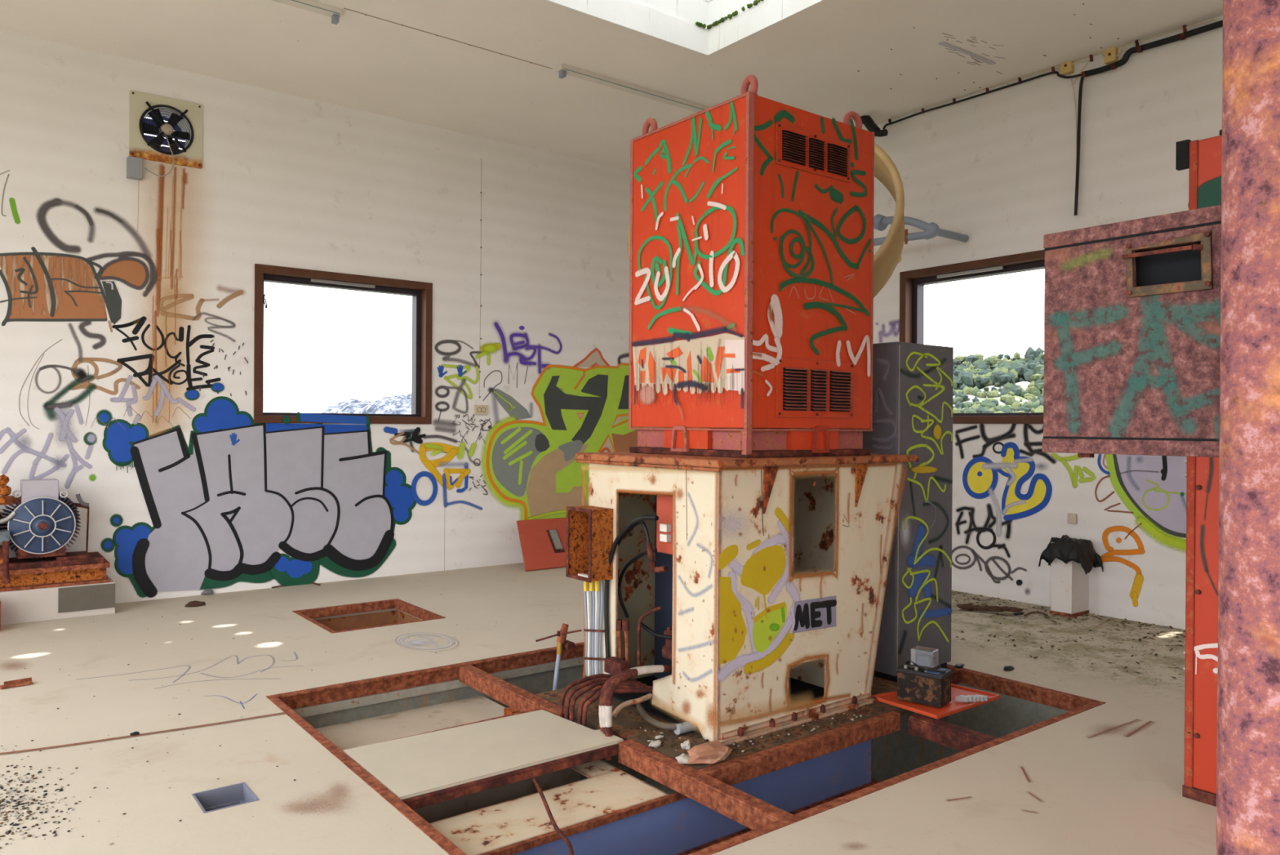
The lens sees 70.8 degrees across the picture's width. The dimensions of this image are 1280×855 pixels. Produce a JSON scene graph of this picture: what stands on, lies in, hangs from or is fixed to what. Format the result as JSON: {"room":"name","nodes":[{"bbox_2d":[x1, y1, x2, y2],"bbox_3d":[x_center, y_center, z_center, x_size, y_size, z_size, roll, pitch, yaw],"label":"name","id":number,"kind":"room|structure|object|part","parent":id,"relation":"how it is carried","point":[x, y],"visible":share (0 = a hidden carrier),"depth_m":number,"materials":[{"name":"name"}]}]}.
{"room":"abandoned machine room","nodes":[
{"label":"abandoned machine room","id":0,"kind":"room"},
{"bbox_2d":[0,29,663,603],"bbox_3d":[-3.396,-0.902,9.034,10.650,5.520,0.294,0,0,-38],"label":"wall","id":1,"kind":"structure","parent":0,"point":[127,305],"depth_m":8.71,"materials":[{"name":"paint"}]},
{"bbox_2d":[126,155,142,180],"bbox_3d":[-4.473,-2.295,7.974,0.117,0.182,0.079,0,0,-38],"label":"junction box","id":2,"kind":"object","parent":1,"relation":"attached to","point":[134,164],"visible":1,"depth_m":7.94,"materials":[{"name":"grey plastic"}]},
{"bbox_2d":[128,89,202,176],"bbox_3d":[-4.381,-2.619,8.277,0.590,0.736,0.430,0,0,-38],"label":"exhaust fan","id":3,"kind":"object","parent":1,"relation":"attached to","point":[147,147],"visible":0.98,"depth_m":8.14,"materials":[{"name":"beige metal"}]},
{"bbox_3d":[-4.425,-2.692,8.125,0.155,0.090,0.064,0,0,-38],"label":"blade","id":4,"kind":"part","parent":3,"relation":"part of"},
{"bbox_3d":[-4.343,-2.818,8.068,0.153,0.185,0.015,0,0,-27],"label":"guard arm","id":5,"kind":"part","parent":3,"relation":"part of"},
{"bbox_3d":[-4.341,-2.588,8.072,0.137,0.147,0.015,0,0,-26],"label":"guard arm","id":6,"kind":"part","parent":3,"relation":"part of"},
{"bbox_3d":[-4.382,-2.805,8.161,0.143,0.166,0.048,0,0,-6],"label":"blade","id":7,"kind":"part","parent":3,"relation":"part of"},
{"bbox_3d":[-4.380,-2.580,8.157,0.048,0.166,0.143,0,0,21],"label":"blade","id":8,"kind":"part","parent":3,"relation":"part of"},
{"bbox_3d":[-4.489,-2.694,8.418,0.560,0.580,0.075,0,0,-38],"label":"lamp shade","id":9,"kind":"part","parent":3,"relation":"part of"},
{"bbox_3d":[-4.269,-2.579,8.250,0.048,0.166,0.143,0,0,21],"label":"blade","id":10,"kind":"part","parent":3,"relation":"part of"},
{"bbox_3d":[-4.264,-2.804,8.245,0.143,0.166,0.048,0,0,-6],"label":"blade","id":11,"kind":"part","parent":3,"relation":"part of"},
{"bbox_3d":[-4.192,-2.587,8.186,0.015,0.147,0.137,0,0,41],"label":"guard arm","id":12,"kind":"part","parent":3,"relation":"part of"},
{"bbox_3d":[-4.187,-2.817,8.188,0.014,0.185,0.153,1,0,42],"label":"guard arm","id":13,"kind":"part","parent":3,"relation":"part of"},
{"bbox_3d":[-4.223,-2.692,8.281,0.155,0.090,0.064,0,0,-38],"label":"blade","id":14,"kind":"part","parent":3,"relation":"part of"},
{"bbox_2d":[253,263,432,426],"bbox_3d":[-3.053,-0.789,9.286,1.820,1.552,0.296,0,0,-38],"label":"window","id":15,"kind":"structure","parent":1,"relation":"in","point":[421,292],"depth_m":9.29,"materials":[{"name":"brown wood"}]},
{"bbox_2d":[474,404,487,414],"bbox_3d":[-1.784,-0.198,10.092,0.153,0.111,0.034,0,0,-38],"label":"wall socket","id":16,"kind":"object","parent":1,"relation":"attached to","point":[478,409],"visible":1,"depth_m":10.08,"materials":[{"name":"plastic"}]},
{"bbox_2d":[0,562,1216,854],"bbox_3d":[0.237,2.215,4.303,10.050,1.255,11.700,0,0,-38],"label":"floor","id":17,"kind":"structure","parent":0,"point":[1108,778],"depth_m":4.99,"materials":[{"name":"concrete"}]},
{"bbox_2d":[0,600,0,630],"bbox_3d":[-4.966,1.432,6.852,0.165,0.240,0.180,0,0,-38],"label":"canister","id":18,"kind":"object","parent":17,"relation":"on","point":[0,600],"visible":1,"depth_m":6.84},
{"bbox_2d":[0,676,32,688],"bbox_3d":[-3.765,1.544,5.438,0.163,0.030,0.053,0,0,-43],"label":"angle offcut","id":19,"kind":"object","parent":17,"relation":"on","point":[27,681],"visible":1,"depth_m":5.44,"materials":[{"name":"metal"}]},
{"bbox_2d":[0,749,107,848],"bbox_3d":[-2.738,1.570,3.884,1.446,0.011,0.613,0,0,40],"label":"grit patch","id":20,"kind":"object","parent":17,"relation":"on","point":[3,805],"visible":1,"depth_m":3.76,"materials":[{"name":"gravel"}]},
{"bbox_2d":[0,551,110,591],"bbox_3d":[-5.337,1.167,7.069,1.992,0.237,0.420,0,0,-38],"label":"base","id":21,"kind":"object","parent":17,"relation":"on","point":[78,567],"visible":0.96,"depth_m":7.32,"materials":[{"name":"metal"}]},
{"bbox_2d":[0,474,21,583],"bbox_3d":[-5.158,0.788,7.059,0.540,0.850,0.430,0,0,-38],"label":"pump","id":22,"kind":"object","parent":21,"relation":"on","point":[5,490],"visible":0.99,"depth_m":7.02,"materials":[{"name":"metal"}]},
{"bbox_3d":[-4.989,0.570,7.042,0.070,0.070,0.067,0,0,-38],"label":"corroded knob","id":23,"kind":"part","parent":22,"relation":"part of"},
{"bbox_3d":[-4.984,0.409,7.046,0.074,0.088,0.071,0,0,33],"label":"corroded knob","id":24,"kind":"part","parent":22,"relation":"part of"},
{"bbox_3d":[-4.976,0.493,7.050,0.085,0.093,0.093,0,0,10],"label":"corroded knob","id":25,"kind":"part","parent":22,"relation":"part of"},
{"bbox_2d":[0,478,80,558],"bbox_3d":[-4.892,0.738,7.349,0.539,0.630,0.455,0,0,-38],"label":"motor","id":26,"kind":"object","parent":21,"relation":"on","point":[43,522],"visible":0.98,"depth_m":7.20,"materials":[{"name":"metal"}]},
{"bbox_3d":[-5.257,1.214,6.924,1.942,0.090,0.007,0,0,-38],"label":"web panel","id":27,"kind":"part","parent":21,"relation":"part of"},
{"bbox_3d":[-4.723,1.064,7.485,0.232,0.024,0.290,0,0,-38],"label":"slide plate","id":28,"kind":"part","parent":21,"relation":"part of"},
{"bbox_2d":[66,493,89,553],"bbox_3d":[-4.667,0.813,7.482,0.162,0.527,0.052,0,0,-38],"label":"bracket","id":29,"kind":"object","parent":21,"relation":"on","point":[82,504],"visible":0.91,"depth_m":7.50,"materials":[{"name":"metal"}]},
{"bbox_3d":[-4.673,0.648,7.489,0.159,0.063,0.032,0,0,-38],"label":"arm","id":30,"kind":"part","parent":29,"relation":"part of"},
{"bbox_3d":[-4.620,0.871,7.531,0.026,0.412,0.014,0,0,-38],"label":"rod","id":31,"kind":"part","parent":29,"relation":"part of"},
{"bbox_2d":[0,574,115,625],"bbox_3d":[-5.327,1.418,7.085,2.030,0.262,0.486,0,0,-38],"label":"concrete plinth","id":32,"kind":"object","parent":17,"relation":"on","point":[42,604],"visible":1,"depth_m":7.27,"materials":[{"name":"concrete"}]},
{"bbox_2d":[129,731,139,735],"bbox_3d":[-2.578,1.565,4.600,0.039,0.024,0.034,0,0,2],"label":"lump","id":33,"kind":"object","parent":17,"relation":"on","point":[134,733],"visible":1,"depth_m":4.59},
{"bbox_2d":[184,600,205,607],"bbox_3d":[-3.875,1.538,7.851,0.105,0.057,0.158,0,0,29],"label":"lump","id":34,"kind":"object","parent":17,"relation":"on","point":[192,603],"visible":1,"depth_m":7.82,"materials":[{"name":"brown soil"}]},
{"bbox_2d":[200,588,213,595],"bbox_3d":[-4.025,1.536,8.376,0.083,0.065,0.103,0,0,32],"label":"stone","id":35,"kind":"object","parent":17,"relation":"on","point":[208,591],"visible":1,"depth_m":8.36,"materials":[{"name":"stone"}]},
{"bbox_2d":[191,782,259,813],"bbox_3d":[-1.772,1.629,3.848,0.215,0.102,0.238,0,0,-38],"label":"hatch","id":36,"kind":"object","parent":17,"relation":"in","point":[228,796],"visible":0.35,"depth_m":3.93,"materials":[{"name":"grey metal"}]},
{"bbox_2d":[0,591,559,847],"bbox_3d":[-2.652,1.566,6.297,3.722,0.008,5.372,0,0,12],"label":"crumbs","id":37,"kind":"object","parent":17,"relation":"on","point":[323,591],"visible":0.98,"depth_m":4.51,"materials":[{"name":"brown soil"}]},
{"bbox_2d":[271,582,320,587],"bbox_3d":[-3.388,1.548,8.878,0.449,0.014,0.203,0,0,-21],"label":"twig","id":38,"kind":"object","parent":17,"relation":"on","point":[311,582],"visible":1,"depth_m":8.81,"materials":[{"name":"brown wood"}]},
{"bbox_2d":[292,598,445,633],"bbox_3d":[-2.281,1.601,7.548,0.938,0.074,0.998,0,0,-38],"label":"hatch","id":39,"kind":"object","parent":17,"relation":"on","point":[423,614],"visible":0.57,"depth_m":7.83,"materials":[{"name":"metal"}]},
{"bbox_2d":[503,706,519,715],"bbox_3d":[-0.109,1.796,6.180,1.810,0.050,0.100,0,0,-38],"label":"base rail","id":40,"kind":"object","parent":17,"relation":"on","point":[508,710],"visible":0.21,"depth_m":5.64,"materials":[{"name":"metal"}]},
{"bbox_2d":[516,517,566,571],"bbox_3d":[-1.002,1.315,10.282,0.968,0.504,0.485,0,0,-38],"label":"sheet","id":41,"kind":"object","parent":17,"relation":"on","point":[543,541],"visible":0.65,"depth_m":10.20,"materials":[{"name":"metal"}]},
{"bbox_3d":[-0.963,1.280,10.308,0.090,0.202,0.205,0,0,-31],"label":"handle plate","id":42,"kind":"part","parent":41,"relation":"part of","materials":[{"name":"metal"}]},
{"bbox_2d":[552,622,575,689],"bbox_3d":[-0.489,1.470,5.704,0.139,0.453,0.080,0,0,-38],"label":"pipe","id":43,"kind":"object","parent":17,"relation":"on","point":[562,642],"visible":0.9,"depth_m":5.69,"materials":[{"name":"grey metal"}]},
{"bbox_2d":[429,739,880,854],"bbox_3d":[0.105,1.883,4.559,2.750,0.327,0.830,0,0,-38],"label":"pit","id":44,"kind":"object","parent":17,"relation":"on","point":[611,811],"visible":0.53,"depth_m":4.20,"materials":[{"name":"blue paint"}]},
{"bbox_3d":[-0.526,1.724,4.154,1.135,0.012,0.700,0,0,-38],"label":"plate","id":45,"kind":"part","parent":44,"relation":"part of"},
{"bbox_2d":[599,664,671,759],"bbox_3d":[-0.022,1.502,4.792,0.451,0.466,0.109,0,0,-38],"label":"pipe","id":46,"kind":"object","parent":44,"relation":"on","point":[607,691],"visible":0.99,"depth_m":4.67,"materials":[{"name":"metal"}]},
{"bbox_2d":[617,738,792,830],"bbox_3d":[0.262,1.645,4.136,0.080,0.100,1.120,0,0,-38],"label":"cross beam","id":47,"kind":"structure","parent":44,"relation":"on","point":[739,806],"depth_m":4.08,"materials":[{"name":"metal"}]},
{"bbox_2d":[697,711,900,785],"bbox_3d":[0.869,1.645,4.622,1.465,0.091,0.060,0,0,-38],"label":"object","id":48,"kind":"structure","parent":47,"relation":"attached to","point":[738,770],"depth_m":4.56,"materials":[{"name":"metal"}]},
{"bbox_2d":[534,675,911,769],"bbox_3d":[0.595,1.614,5.378,1.955,0.037,1.468,0,0,-38],"label":"platform","id":49,"kind":"object","parent":44,"relation":"on","point":[628,717],"visible":0.14,"depth_m":4.82,"materials":[{"name":"metal"}]},
{"bbox_2d":[612,693,696,734],"bbox_3d":[0.035,1.520,4.779,0.313,0.137,0.443,0,0,-38],"label":"pipe","id":50,"kind":"object","parent":49,"relation":"on","point":[686,726],"visible":0.99,"depth_m":4.74,"materials":[{"name":"beige paint"}]},
{"bbox_2d":[648,739,661,747],"bbox_3d":[0.075,1.581,4.497,0.053,0.032,0.070,0,0,29],"label":"stone","id":51,"kind":"object","parent":49,"relation":"on","point":[655,744],"visible":1,"depth_m":4.48,"materials":[{"name":"stone"}]},
{"bbox_2d":[654,734,663,738],"bbox_3d":[0.097,1.586,4.614,0.049,0.015,0.033,0,0,-38],"label":"stone","id":52,"kind":"object","parent":49,"relation":"on","point":[659,736],"visible":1,"depth_m":4.61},
{"bbox_2d":[675,752,689,763],"bbox_3d":[0.212,1.579,4.286,0.092,0.039,0.075,0,0,-38],"label":"stone","id":53,"kind":"object","parent":49,"relation":"on","point":[682,758],"visible":0.93,"depth_m":4.27,"materials":[{"name":"stone"}]},
{"bbox_2d":[680,740,690,749],"bbox_3d":[0.225,1.575,4.463,0.048,0.045,0.052,0,0,-3],"label":"stone","id":54,"kind":"object","parent":49,"relation":"on","point":[686,744],"visible":0.99,"depth_m":4.44,"materials":[{"name":"stone"}]},
{"bbox_2d":[686,740,732,764],"bbox_3d":[0.331,1.567,4.326,0.184,0.081,0.234,0,0,20],"label":"lump","id":55,"kind":"object","parent":49,"relation":"on","point":[713,752],"visible":1,"depth_m":4.28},
{"bbox_2d":[535,451,919,745],"bbox_3d":[0.530,0.883,5.469,1.854,1.445,1.405,0,0,-38],"label":"machine housing","id":56,"kind":"object","parent":49,"relation":"on","point":[761,582],"visible":1,"depth_m":4.95,"materials":[{"name":"beige paint"}]},
{"bbox_3d":[-0.492,1.260,5.459,0.280,0.082,0.026,0,0,3],"label":"bracket arm","id":57,"kind":"part","parent":56,"relation":"part of"},
{"bbox_2d":[565,505,613,582],"bbox_3d":[-0.296,0.677,5.289,0.161,0.418,0.258,0,0,-38],"label":"box","id":58,"kind":"object","parent":56,"relation":"attached to","point":[589,529],"visible":1,"depth_m":5.23,"materials":[{"name":"metal"}]},
{"bbox_2d":[582,580,604,675],"bbox_3d":[-0.274,1.188,5.341,0.040,0.608,0.263,0,0,-38],"label":"bundle","id":59,"kind":"object","parent":56,"relation":"attached to","point":[593,604],"visible":0.89,"depth_m":5.34,"materials":[{"name":"grey plastic"}]},
{"bbox_2d":[558,673,653,726],"bbox_3d":[-0.172,1.569,4.966,0.451,0.338,0.336,0,0,-38],"label":"pipes","id":60,"kind":"object","parent":56,"relation":"attached to","point":[596,682],"visible":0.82,"depth_m":4.95,"materials":[{"name":"metal"}]},
{"bbox_3d":[0.280,0.894,5.898,1.465,1.390,0.012,0,0,-38],"label":"panel","id":61,"kind":"part","parent":56,"relation":"part of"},
{"bbox_3d":[0.043,0.896,4.991,0.012,1.392,1.160,0,0,-38],"label":"panel","id":62,"kind":"part","parent":56,"relation":"part of","materials":[{"name":"beige paint"}]},
{"bbox_3d":[0.650,0.191,5.485,1.650,0.060,1.290,0,0,-38],"label":"plate","id":63,"kind":"part","parent":56,"relation":"part of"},
{"bbox_2d":[628,74,874,457],"bbox_3d":[0.666,-0.863,5.458,1.064,2.045,1.068,0,0,-38],"label":"tall cabinet","id":64,"kind":"object","parent":56,"relation":"on","point":[752,215],"visible":1,"depth_m":5.07,"materials":[{"name":"metal"}]},
{"bbox_3d":[0.566,0.078,4.775,0.038,0.132,0.038,0,0,-38],"label":"corner post","id":65,"kind":"part","parent":64,"relation":"part of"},
{"bbox_3d":[0.658,0.142,5.478,1.035,0.034,1.030,0,0,-38],"label":"plate","id":66,"kind":"part","parent":64,"relation":"part of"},
{"bbox_2d":[626,142,904,297],"bbox_3d":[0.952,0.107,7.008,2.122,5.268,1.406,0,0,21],"label":"ring","id":67,"kind":"object","parent":64,"relation":"attached to","point":[886,259],"visible":0.2,"depth_m":6.56,"materials":[{"name":"metal"}]},
{"bbox_3d":[0.980,-1.540,5.058,0.615,0.228,0.008,0,0,-38],"label":"louvre panel","id":68,"kind":"part","parent":64,"relation":"part of","materials":[{"name":"orange paint"}]},
{"bbox_3d":[0.995,-0.217,5.080,0.642,0.327,0.008,0,0,-38],"label":"louvre panel","id":69,"kind":"part","parent":64,"relation":"part of","materials":[{"name":"orange paint"}]},
{"bbox_3d":[0.884,1.572,4.885,1.260,0.052,0.039,0,0,-38],"label":"rail","id":70,"kind":"part","parent":56,"relation":"part of","materials":[{"name":"metal"}]},
{"bbox_3d":[0.981,0.902,4.989,1.466,1.392,0.012,0,0,-38],"label":"panel","id":71,"kind":"part","parent":56,"relation":"part of","materials":[{"name":"beige paint"}]},
{"bbox_3d":[1.090,0.900,5.797,0.315,1.390,1.135,0,0,-38],"label":"slanted panel","id":72,"kind":"part","parent":56,"relation":"part of","materials":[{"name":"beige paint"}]},
{"bbox_2d":[630,703,884,756],"bbox_3d":[0.670,1.591,4.915,1.460,0.014,0.672,0,0,-38],"label":"debris","id":73,"kind":"object","parent":49,"relation":"on","point":[866,705],"visible":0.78,"depth_m":4.67,"materials":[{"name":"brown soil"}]},
{"bbox_2d":[871,683,1000,719],"bbox_3d":[1.743,1.587,5.302,0.637,0.023,0.455,0,0,-38],"label":"tray","id":74,"kind":"object","parent":49,"relation":"on","point":[954,706],"visible":0.71,"depth_m":5.18,"materials":[{"name":"paint"}]},
{"bbox_2d":[896,659,951,707],"bbox_3d":[1.645,1.470,5.214,0.265,0.221,0.175,0,0,39],"label":"battery","id":75,"kind":"object","parent":74,"relation":"on","point":[927,686],"visible":1,"depth_m":5.14,"materials":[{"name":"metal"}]},
{"bbox_3d":[1.645,1.408,5.214,0.264,0.022,0.175,0,0,39],"label":"lid","id":76,"kind":"part","parent":75,"relation":"part of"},
{"bbox_2d":[908,645,941,669],"bbox_3d":[1.655,1.340,5.234,0.150,0.107,0.110,0,0,39],"label":"relay","id":77,"kind":"object","parent":75,"relation":"on","point":[923,656],"visible":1,"depth_m":5.20,"materials":[{"name":"white plastic"}]},
{"bbox_2d":[908,663,941,669],"bbox_3d":[1.654,1.386,5.234,0.150,0.014,0.110,0,0,39],"label":"socket","id":78,"kind":"object","parent":77,"relation":"attached to","point":[935,666],"depth_m":5.19,"materials":[{"name":"metal"}]},
{"bbox_2d":[955,694,987,702],"bbox_3d":[1.918,1.566,5.207,0.186,0.028,0.050,0,0,-7],"label":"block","id":79,"kind":"object","parent":74,"relation":"on","point":[967,698],"visible":1,"depth_m":5.19,"materials":[{"name":"plastic"}]},
{"bbox_2d":[266,641,1106,854],"bbox_3d":[0.265,1.639,5.262,3.878,0.103,3.008,0,0,-38],"label":"edging","id":80,"kind":"object","parent":17,"relation":"attached to","point":[286,702],"visible":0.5,"depth_m":5.40,"materials":[{"name":"metal"}]},
{"bbox_2d":[382,707,542,742],"bbox_3d":[-1.032,1.620,4.761,1.185,0.045,0.038,0,0,-38],"label":"cross beam","id":81,"kind":"structure","parent":80,"relation":"attached to","point":[538,708],"depth_m":4.94,"materials":[{"name":"metal"}]},
{"bbox_2d":[401,744,617,809],"bbox_3d":[-0.600,1.624,4.206,1.190,0.048,0.065,0,0,-38],"label":"cross beam","id":82,"kind":"structure","parent":80,"relation":"attached to","point":[460,790],"depth_m":4.16,"materials":[{"name":"metal"}]},
{"bbox_2d":[342,709,623,799],"bbox_3d":[-0.770,1.590,4.496,1.195,0.014,0.698,0,0,-38],"label":"cover plate","id":83,"kind":"object","parent":82,"relation":"on","point":[413,766],"visible":0.94,"depth_m":4.41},
{"bbox_2d":[458,664,569,718],"bbox_3d":[-0.787,1.635,5.495,0.080,0.100,1.245,0,0,-38],"label":"cross beam","id":84,"kind":"structure","parent":80,"relation":"attached to","point":[512,695],"depth_m":5.51,"materials":[{"name":"metal"}]},
{"bbox_2d":[532,777,573,854],"bbox_3d":[-0.345,1.605,3.654,0.042,0.109,1.163,0,0,-14],"label":"rod","id":85,"kind":"object","parent":80,"relation":"on","point":[566,840],"visible":1,"depth_m":3.75,"materials":[{"name":"metal"}]},
{"bbox_2d":[908,713,997,751],"bbox_3d":[1.672,1.653,4.829,0.080,0.100,0.495,0,0,-38],"label":"cross beam","id":86,"kind":"structure","parent":80,"relation":"attached to","point":[949,735],"depth_m":4.82,"materials":[{"name":"metal"}]},
{"bbox_2d":[951,670,958,684],"bbox_3d":[1.612,1.650,6.130,0.565,0.077,0.880,0,0,-38],"label":"channel","id":87,"kind":"object","parent":80,"relation":"attached to","point":[954,675],"visible":0.14,"depth_m":5.93,"materials":[{"name":"metal"}]},
{"bbox_2d":[862,341,953,682],"bbox_3d":[1.651,0.534,6.130,0.628,2.152,0.714,0,0,-38],"label":"tall cabinet","id":88,"kind":"object","parent":87,"relation":"on","point":[913,383],"visible":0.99,"depth_m":5.81,"materials":[{"name":"metal"}]},
{"bbox_2d":[953,663,964,668],"bbox_3d":[2.129,1.592,6.012,0.053,0.032,0.085,0,0,34],"label":"lump","id":89,"kind":"object","parent":80,"relation":"on","point":[957,665],"visible":1,"depth_m":5.99,"materials":[{"name":"stone"}]},
{"bbox_2d":[956,603,1023,612],"bbox_3d":[3.028,1.566,7.782,0.561,0.088,0.124,0,0,36],"label":"bark piece","id":90,"kind":"object","parent":17,"relation":"on","point":[970,606],"visible":1,"depth_m":7.76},
{"bbox_2d":[1003,665,1013,670],"bbox_3d":[2.434,1.592,5.958,0.101,0.027,0.055,0,0,-38],"label":"lump","id":91,"kind":"object","parent":17,"relation":"on","point":[1006,667],"visible":1,"depth_m":5.94,"materials":[{"name":"black rubber"}]},
{"bbox_2d":[1013,611,1024,614],"bbox_3d":[3.259,1.598,7.742,0.150,0.026,0.074,0,0,-38],"label":"lump","id":92,"kind":"object","parent":17,"relation":"on","point":[1020,612],"visible":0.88,"depth_m":7.72,"materials":[{"name":"black rubber"}]},
{"bbox_2d":[1023,611,1048,616],"bbox_3d":[3.356,1.595,7.710,0.230,0.014,0.133,0,0,-10],"label":"stick","id":93,"kind":"object","parent":17,"relation":"on","point":[1030,612],"visible":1,"depth_m":7.72,"materials":[{"name":"brown wood"}]},
{"bbox_2d":[951,591,1185,679],"bbox_3d":[2.601,1.594,7.947,1.881,0.029,5.628,0,0,-38],"label":"leaf litter","id":94,"kind":"object","parent":17,"relation":"on","point":[973,597],"visible":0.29,"depth_m":7.32,"materials":[{"name":"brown plant"}]},
{"bbox_2d":[1048,542,1088,617],"bbox_3d":[3.714,1.299,7.786,0.293,0.620,0.200,0,0,-38],"label":"stub","id":95,"kind":"object","parent":17,"relation":"on","point":[1069,582],"visible":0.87,"depth_m":7.70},
{"bbox_2d":[1038,534,1103,574],"bbox_3d":[3.703,1.092,7.754,0.334,0.307,0.440,0,0,-38],"label":"rag","id":96,"kind":"object","parent":95,"relation":"on","point":[1066,548],"visible":0.99,"depth_m":7.66,"materials":[{"name":"fabric"}]},
{"bbox_2d":[1175,128,1222,806],"bbox_3d":[2.806,0.116,3.744,0.482,2.990,0.900,0,0,-38],"label":"tall cabinet","id":97,"kind":"object","parent":17,"relation":"on","point":[1203,157],"visible":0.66,"depth_m":3.87,"materials":[{"name":"metal"}]},
{"bbox_2d":[1216,0,1279,854],"bbox_3d":[1.788,-0.793,2.510,0.280,4.800,0.280,0,0,-38],"label":"steel column","id":98,"kind":"structure","parent":17,"relation":"on","point":[1248,771],"depth_m":2.45,"materials":[{"name":"metal"}]},
{"bbox_2d":[1041,204,1221,457],"bbox_3d":[1.640,-0.278,2.910,0.250,0.759,0.596,0,0,-38],"label":"switch box","id":99,"kind":"object","parent":98,"relation":"attached to","point":[1132,307],"visible":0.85,"depth_m":2.85,"materials":[{"name":"red metal"}]},
{"bbox_2d":[0,0,1222,170],"bbox_3d":[0.689,-3.236,4.612,11.698,0.038,12.300,0,0,-38],"label":"ceiling","id":100,"kind":"structure","parent":0,"point":[882,60],"depth_m":7.76,"materials":[{"name":"paint"}]},
{"bbox_2d":[271,0,342,24],"bbox_3d":[-2.946,-3.204,6.568,1.530,0.099,0.102,0,0,-38],"label":"ceiling light","id":101,"kind":"object","parent":100,"relation":"attached to","point":[335,13],"visible":1,"depth_m":6.91,"materials":[{"name":"white paint"}]},
{"bbox_2d":[343,7,551,68],"bbox_3d":[-1.543,-3.243,7.558,1.900,0.006,0.016,0,0,-38],"label":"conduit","id":102,"kind":"structure","parent":100,"relation":"attached to","point":[344,7],"depth_m":7.49,"materials":[{"name":"metal"}]},
{"bbox_2d":[555,63,709,111],"bbox_3d":[0.074,-3.187,8.670,2.020,0.099,0.102,0,0,-38],"label":"ceiling light","id":103,"kind":"object","parent":100,"relation":"attached to","point":[563,69],"visible":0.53,"depth_m":8.49,"materials":[{"name":"white paint"}]},
{"bbox_2d":[544,0,825,56],"bbox_3d":[0.389,-3.699,6.177,2.430,0.962,2.450,0,0,-38],"label":"skylight","id":104,"kind":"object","parent":100,"relation":"attached to","point":[670,21],"depth_m":7.46,"materials":[{"name":"glass"}]},
{"bbox_2d":[695,0,763,29],"bbox_3d":[0.738,-3.450,7.485,0.160,0.056,0.687,0,0,-38],"label":"moss","id":105,"kind":"object","parent":104,"relation":"attached to","point":[755,2],"visible":1,"depth_m":7.59,"materials":[{"name":"plant"}]},
{"bbox_2d":[860,115,888,137],"bbox_3d":[2.262,-3.230,9.439,0.125,0.532,0.758,0,0,-38],"label":"hose","id":106,"kind":"object","parent":100,"relation":"hanging from","point":[867,120],"visible":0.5,"depth_m":9.24,"materials":[{"name":"black rubber"}]},
{"bbox_2d":[863,15,1222,629],"bbox_3d":[4.346,-0.846,7.449,0.286,5.520,11.700,0,0,-38],"label":"wall","id":107,"kind":"structure","parent":0,"point":[997,169],"depth_m":8.06,"materials":[{"name":"paint"}]},
{"bbox_2d":[873,213,968,245],"bbox_3d":[2.723,-1.930,8.825,0.625,0.352,0.786,0,0,-38],"label":"pipes","id":108,"kind":"object","parent":107,"relation":"attached to","point":[931,230],"visible":0.8,"depth_m":8.58,"materials":[{"name":"plastic"}]},
{"bbox_2d":[899,249,1044,423],"bbox_3d":[3.370,-0.820,8.693,0.292,1.570,1.860,0,0,-38],"label":"window","id":109,"kind":"structure","parent":107,"relation":"in","point":[912,282],"depth_m":8.84,"materials":[{"name":"brown wood"}]},
{"bbox_2d":[882,19,1222,215],"bbox_3d":[3.595,-2.554,8.121,0.061,1.404,3.430,0,0,-38],"label":"cable","id":110,"kind":"object","parent":107,"relation":"attached to","point":[1185,33],"visible":0.95,"depth_m":7.78,"materials":[{"name":"black rubber"}]},
{"bbox_2d":[884,18,1214,159],"bbox_3d":[3.442,-2.750,8.328,0.012,0.986,3.348,0,0,-38],"label":"wires","id":111,"kind":"object","parent":110,"relation":"attached to","point":[1125,46],"visible":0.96,"depth_m":7.84,"materials":[{"name":"plastic"}]},
{"bbox_2d":[1060,60,1074,75],"bbox_3d":[3.765,-3.184,7.938,0.065,0.130,0.101,0,0,-38],"label":"junction box","id":112,"kind":"object","parent":107,"relation":"attached to","point":[1067,68],"visible":0.85,"depth_m":7.92,"materials":[{"name":"plastic"}]},
{"bbox_2d":[1066,512,1076,524],"bbox_3d":[3.794,0.799,7.908,0.024,0.087,0.077,0,0,-38],"label":"wall socket","id":113,"kind":"object","parent":107,"relation":"attached to","point":[1071,517],"visible":1,"depth_m":7.90,"materials":[{"name":"plastic"}]},
{"bbox_2d":[1104,46,1118,64],"bbox_3d":[3.996,-3.159,7.639,0.065,0.124,0.096,0,0,-38],"label":"junction box","id":114,"kind":"object","parent":107,"relation":"attached to","point":[1110,54],"visible":1,"depth_m":7.62,"materials":[{"name":"plastic"}]},
{"label":"outside","id":115,"kind":"structure","parent":0,"visible":0},
{"bbox_2d":[952,380,1037,412],"bbox_3d":[25.043,-2.048,72.339,88.000,13.514,80.000,0,0,-38],"label":"hillside","id":116,"kind":"structure","parent":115,"point":[1024,384],"depth_m":72.91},
{"bbox_2d":[952,346,1044,413],"bbox_3d":[22.482,-3.216,82.586,77.427,13.948,76.762,0,0,-38],"label":"trees","id":117,"kind":"object","parent":116,"relation":"on","point":[975,372],"visible":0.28,"depth_m":79.69,"materials":[{"name":"green plant"}]},
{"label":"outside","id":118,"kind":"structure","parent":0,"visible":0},
{"bbox_2d":[321,393,411,413],"bbox_3d":[-29.823,-0.582,105.808,42.000,7.235,36.000,0,0,-38],"label":"rocky knoll","id":119,"kind":"structure","parent":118,"point":[399,403],"depth_m":105.43,"materials":[{"name":"stone"}]}
]}

